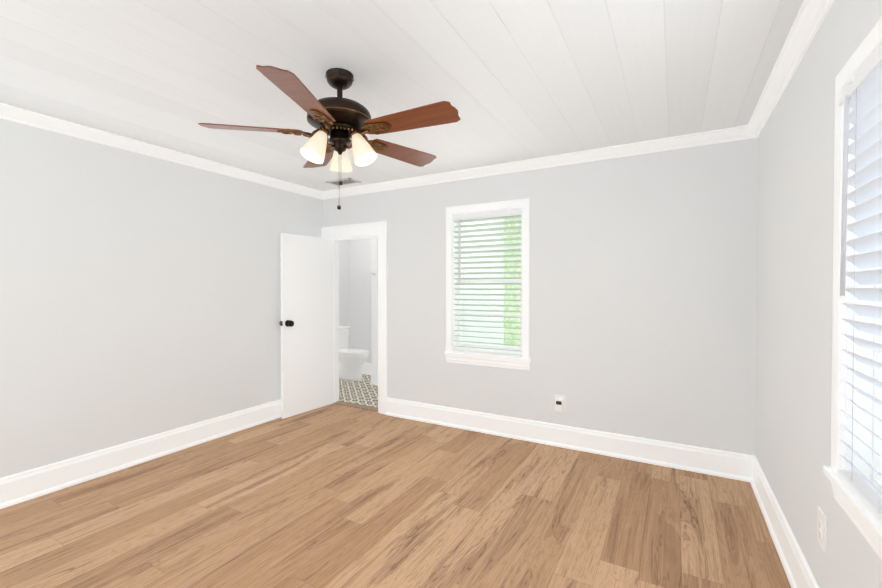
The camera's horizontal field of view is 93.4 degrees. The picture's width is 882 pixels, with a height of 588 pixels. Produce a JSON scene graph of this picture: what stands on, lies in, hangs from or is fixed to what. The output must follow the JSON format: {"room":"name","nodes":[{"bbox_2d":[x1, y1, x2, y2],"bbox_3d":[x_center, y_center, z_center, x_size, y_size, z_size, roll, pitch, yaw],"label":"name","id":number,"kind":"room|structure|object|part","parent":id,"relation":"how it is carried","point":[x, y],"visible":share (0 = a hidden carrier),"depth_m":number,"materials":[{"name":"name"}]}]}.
{"room":"empty bedroom","nodes":[
{"label":"empty bedroom","id":0,"kind":"room"},
{"bbox_2d":[0,118,322,477],"bbox_3d":[-2.547,0.080,3.222,0.130,2.550,4.560,0,1,29],"label":"wall","id":1,"kind":"structure","parent":0,"point":[140,296],"depth_m":3.24,"materials":[{"name":"paint"}]},
{"bbox_2d":[0,399,280,508],"bbox_3d":[-2.476,1.263,3.196,0.034,0.186,4.300,0,1,29],"label":"baseboard","id":2,"kind":"structure","parent":1,"relation":"attached to","point":[20,487],"depth_m":3.21,"materials":[{"name":"white wood"}]},
{"bbox_2d":[0,103,323,199],"bbox_3d":[-2.460,-1.155,3.158,0.070,0.078,4.300,0,1,29],"label":"crown molding","id":3,"kind":"structure","parent":1,"relation":"attached to","point":[7,112],"depth_m":3.27,"materials":[{"name":"white wood"}]},
{"bbox_2d":[339,240,348,362],"bbox_3d":[-1.907,0.043,6.354,0.100,2.550,1.530,0,1,29],"label":"wall","id":4,"kind":"structure","parent":0,"point":[343,289],"depth_m":6.81,"materials":[{"name":"white paint"}]},
{"bbox_2d":[0,374,790,587],"bbox_3d":[-0.688,1.380,3.088,5.240,0.054,5.860,0,1,29],"label":"floor","id":5,"kind":"structure","parent":0,"point":[334,496],"depth_m":2.52,"materials":[{"name":"brown wood"}]},
{"bbox_2d":[339,326,368,380],"bbox_3d":[-1.417,0.921,6.382,0.725,0.785,0.456,0,1,29],"label":"toilet","id":6,"kind":"object","parent":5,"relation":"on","point":[352,361],"visible":0.65,"depth_m":6.25,"materials":[{"name":"white ceramic"}]},
{"bbox_3d":[-1.640,0.547,6.502,0.213,0.040,0.456,0,1,29],"label":"lid","id":7,"kind":"part","parent":6,"relation":"part of","materials":[{"name":"white ceramic"}]},
{"bbox_3d":[-1.336,0.895,6.336,0.540,0.044,0.384,0,1,29],"label":"seat","id":8,"kind":"part","parent":6,"relation":"part of","materials":[{"name":"white ceramic"}]},
{"bbox_2d":[0,0,803,190],"bbox_3d":[-0.638,-1.222,2.134,4.510,0.080,4.560,0,1,29],"label":"ceiling","id":9,"kind":"structure","parent":0,"point":[513,80],"depth_m":2.20,"materials":[{"name":"white wood"}]},
{"bbox_2d":[198,65,460,209],"bbox_3d":[-0.507,-0.813,2.239,1.304,0.740,1.335,0,1,29],"label":"fan","id":10,"kind":"object","parent":9,"relation":"hanging from","point":[339,120],"visible":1,"depth_m":2.15,"materials":[{"name":"brown wood"}]},
{"bbox_3d":[-0.987,-0.860,2.171,0.447,0.041,0.398,0,1,29],"label":"arm","id":11,"kind":"part","parent":10,"relation":"part of"},
{"bbox_3d":[-0.603,-0.856,1.809,0.294,0.041,0.492,0,1,29],"label":"arm","id":12,"kind":"part","parent":10,"relation":"part of"},
{"bbox_3d":[-0.662,-0.767,2.156,0.124,0.170,0.137,0,1,29],"label":"lamp shade","id":13,"kind":"part","parent":10,"relation":"part of","materials":[{"name":"beige glass"}]},
{"bbox_3d":[-0.757,-0.866,2.645,0.469,0.041,0.360,0,1,29],"label":"arm","id":14,"kind":"part","parent":10,"relation":"part of"},
{"bbox_3d":[-0.547,-1.075,2.248,0.029,0.093,0.029,0,1,29],"label":"stem","id":15,"kind":"part","parent":10,"relation":"part of","materials":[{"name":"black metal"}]},
{"bbox_3d":[-0.534,-0.641,2.199,0.029,0.397,0.026,0,1,29],"label":"cord","id":16,"kind":"part","parent":10,"relation":"part of","materials":[{"name":"brown metal"}]},
{"bbox_3d":[-0.579,-0.770,2.402,0.126,0.170,0.130,0,1,29],"label":"lamp shade","id":17,"kind":"part","parent":10,"relation":"part of","materials":[{"name":"beige glass"}]},
{"bbox_3d":[-0.407,-0.767,2.206,0.139,0.170,0.125,0,1,29],"label":"lamp shade","id":18,"kind":"part","parent":10,"relation":"part of","materials":[{"name":"beige glass"}]},
{"bbox_3d":[-0.236,-0.865,2.566,0.246,0.041,0.499,0,1,29],"label":"arm","id":19,"kind":"part","parent":10,"relation":"part of"},
{"bbox_3d":[-0.145,-0.859,2.066,0.505,0.041,0.165,0,1,29],"label":"arm","id":20,"kind":"part","parent":10,"relation":"part of"},
{"bbox_2d":[326,178,360,185],"bbox_3d":[-1.057,-1.205,4.503,0.340,0.010,0.190,0,1,29],"label":"ceiling vent","id":21,"kind":"object","parent":9,"relation":"in","point":[346,181],"visible":0.94,"depth_m":4.48,"materials":[{"name":"silver metal"}]},
{"bbox_3d":[-1.057,-1.204,4.503,0.280,0.008,0.130,0,1,29],"label":"panel","id":22,"kind":"part","parent":21,"relation":"part of","materials":[{"name":"silver metal"}]},
{"bbox_2d":[348,219,503,362],"bbox_3d":[-0.341,0.043,6.295,2.690,2.550,0.100,0,1,29],"label":"wall","id":23,"kind":"structure","parent":0,"point":[360,285],"depth_m":6.77,"materials":[{"name":"white paint"}]},
{"bbox_2d":[362,363,371,374],"bbox_3d":[-0.417,1.226,6.275,2.590,0.186,0.034,0,1,29],"label":"baseboard","id":24,"kind":"structure","parent":23,"relation":"attached to","point":[367,369],"depth_m":6.70,"materials":[{"name":"white"}]},
{"bbox_2d":[461,219,500,345],"bbox_3d":[0.414,0.059,4.994,0.100,2.550,1.430,0,1,29],"label":"wall","id":25,"kind":"structure","parent":0,"point":[484,329],"depth_m":5.03,"materials":[{"name":"white"}]},
{"bbox_2d":[323,138,757,455],"bbox_3d":[0.446,0.070,4.081,4.250,2.550,0.130,0,1,29],"label":"wall","id":26,"kind":"structure","parent":0,"point":[643,300],"depth_m":3.45,"materials":[{"name":"paint"}]},
{"bbox_2d":[322,221,386,413],"bbox_3d":[-0.983,0.270,4.884,0.968,2.130,0.174,0,1,29],"label":"door frame","id":27,"kind":"structure","parent":26,"relation":"attached to","point":[379,229],"depth_m":4.66,"materials":[{"name":"white wood"}]},
{"bbox_2d":[279,233,333,418],"bbox_3d":[-1.493,0.343,4.701,0.183,1.966,0.719,0,1,32],"label":"door","id":28,"kind":"structure","parent":27,"relation":"attached to","point":[307,364],"depth_m":4.65,"materials":[{"name":"white wood"}]},
{"bbox_3d":[-1.605,0.321,4.422,0.074,0.072,0.072,0,1,32],"label":"knob","id":29,"kind":"part","parent":28,"relation":"part of","materials":[{"name":"black metal"}]},
{"bbox_2d":[444,199,530,369],"bbox_3d":[0.463,-0.083,4.063,0.882,1.564,0.202,0,1,29],"label":"window","id":30,"kind":"structure","parent":26,"relation":"in","point":[482,354],"depth_m":4.03,"materials":[{"name":"white"}]},
{"bbox_2d":[452,208,521,219],"bbox_3d":[0.435,-0.760,4.003,0.704,0.055,0.060,0,1,29],"label":"window blind","id":31,"kind":"object","parent":30,"relation":"attached to","point":[488,213],"depth_m":3.96,"materials":[{"name":"white plastic"}]},
{"bbox_3d":[0.429,0.661,4.011,0.862,0.078,0.022,0,1,29],"label":"frame","id":32,"kind":"part","parent":30,"relation":"part of","materials":[{"name":"white wood"}]},
{"bbox_3d":[0.441,0.608,4.030,0.882,0.028,0.105,0,1,29],"label":"frame","id":33,"kind":"part","parent":30,"relation":"part of","materials":[{"name":"white wood"}]},
{"bbox_3d":[0.445,-0.090,4.001,0.590,1.308,0.078,0,1,29],"label":"cord","id":34,"kind":"part","parent":30,"relation":"part of","materials":[{"name":"white plastic"}]},
{"bbox_3d":[0.482,-0.109,4.096,0.712,1.363,0.055,0,1,29],"label":"frame","id":35,"kind":"part","parent":30,"relation":"part of","materials":[{"name":"white"}]},
{"bbox_3d":[0.482,-0.114,4.095,0.628,1.253,0.030,0,1,29],"label":"panel","id":36,"kind":"part","parent":30,"relation":"part of","materials":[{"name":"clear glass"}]},
{"bbox_2d":[324,126,743,198],"bbox_3d":[0.402,-1.165,3.977,4.080,0.078,0.070,0,1,29],"label":"crown molding","id":37,"kind":"structure","parent":26,"relation":"attached to","point":[734,133],"depth_m":3.62,"materials":[{"name":"white wood"}]},
{"bbox_2d":[555,395,564,411],"bbox_3d":[1.041,0.972,3.654,0.088,0.140,0.052,0,1,29],"label":"electrical outlet","id":38,"kind":"object","parent":26,"relation":"attached to","point":[560,403],"visible":1,"depth_m":3.64,"materials":[{"name":"white plastic"}]},
{"bbox_2d":[385,397,747,481],"bbox_3d":[0.806,1.255,3.800,3.233,0.186,0.034,0,1,29],"label":"baseboard","id":39,"kind":"structure","parent":26,"relation":"attached to","point":[731,465],"depth_m":3.55,"materials":[{"name":"white wood"}]},
{"bbox_2d":[755,0,881,587],"bbox_3d":[1.272,0.106,1.078,0.130,2.550,4.560,0,1,29],"label":"wall","id":40,"kind":"structure","parent":0,"point":[796,158],"depth_m":1.88,"materials":[{"name":"paint"}]},
{"bbox_2d":[748,455,818,587],"bbox_3d":[1.200,1.287,1.132,0.034,0.186,4.300,0,1,29],"label":"baseboard","id":41,"kind":"structure","parent":40,"relation":"attached to","point":[798,572],"depth_m":2.20,"materials":[{"name":"white wood"}]},
{"bbox_2d":[744,0,834,138],"bbox_3d":[1.185,-1.131,1.112,0.070,0.078,4.300,0,1,29],"label":"crown molding","id":42,"kind":"structure","parent":40,"relation":"attached to","point":[810,17],"depth_m":2.01,"materials":[{"name":"white wood"}]},
{"bbox_2d":[817,507,825,552],"bbox_3d":[1.505,0.934,1.645,0.009,0.140,0.088,0,1,29],"label":"electrical outlet","id":43,"kind":"object","parent":40,"relation":"attached to","point":[821,532],"visible":0.98,"depth_m":1.63,"materials":[{"name":"white plastic"}]},
{"bbox_2d":[823,17,881,559],"bbox_3d":[1.253,-0.014,1.055,0.202,1.506,0.940,0,1,29],"label":"window","id":44,"kind":"structure","parent":40,"relation":"in","point":[853,473],"depth_m":1.36,"materials":[{"name":"white"}]},
{"bbox_3d":[1.212,0.647,1.086,0.105,0.028,0.940,0,1,29],"label":"frame","id":45,"kind":"part","parent":44,"relation":"part of","materials":[{"name":"white wood"}]},
{"bbox_3d":[1.192,0.700,1.098,0.022,0.078,0.920,0,1,29],"label":"frame","id":46,"kind":"part","parent":44,"relation":"part of","materials":[{"name":"white wood"}]},
{"bbox_3d":[1.188,-0.022,1.075,0.071,1.250,0.648,0,1,29],"label":"cord","id":47,"kind":"part","parent":44,"relation":"part of","materials":[{"name":"white plastic"}]},
{"bbox_2d":[839,40,881,105],"bbox_3d":[1.201,-0.663,1.076,0.060,0.055,0.762,0,1,29],"label":"window blind","id":48,"kind":"object","parent":44,"relation":"attached to","point":[868,67],"depth_m":1.24,"materials":[{"name":"white"}]},
{"bbox_3d":[1.271,-0.037,1.045,0.161,1.340,0.800,0,1,29],"label":"frame","id":49,"kind":"part","parent":44,"relation":"part of","materials":[{"name":"white wood"}]},
{"bbox_3d":[1.286,-0.039,1.036,0.055,1.305,0.770,0,1,29],"label":"frame","id":50,"kind":"part","parent":44,"relation":"part of","materials":[{"name":"white wood"}]},
{"label":"outside","id":51,"kind":"structure","parent":0,"visible":0},
{"bbox_2d":[504,218,520,346],"bbox_3d":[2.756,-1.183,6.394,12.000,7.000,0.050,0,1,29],"label":"garden","id":52,"kind":"object","parent":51,"point":[514,325],"depth_m":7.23,"materials":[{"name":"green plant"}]},
{"bbox_3d":[-0.188,0.051,5.658,1.600,2.550,0.120,0,1,29],"label":"wall","id":53,"kind":"structure","parent":0,"visible":0},
{"bbox_2d":[371,238,377,384],"bbox_3d":[-0.922,0.241,6.073,0.125,2.160,0.180,0,1,29],"label":"trim","id":54,"kind":"structure","parent":53,"relation":"attached to","point":[374,372],"depth_m":6.00,"materials":[{"name":"white wood"}]}
]}

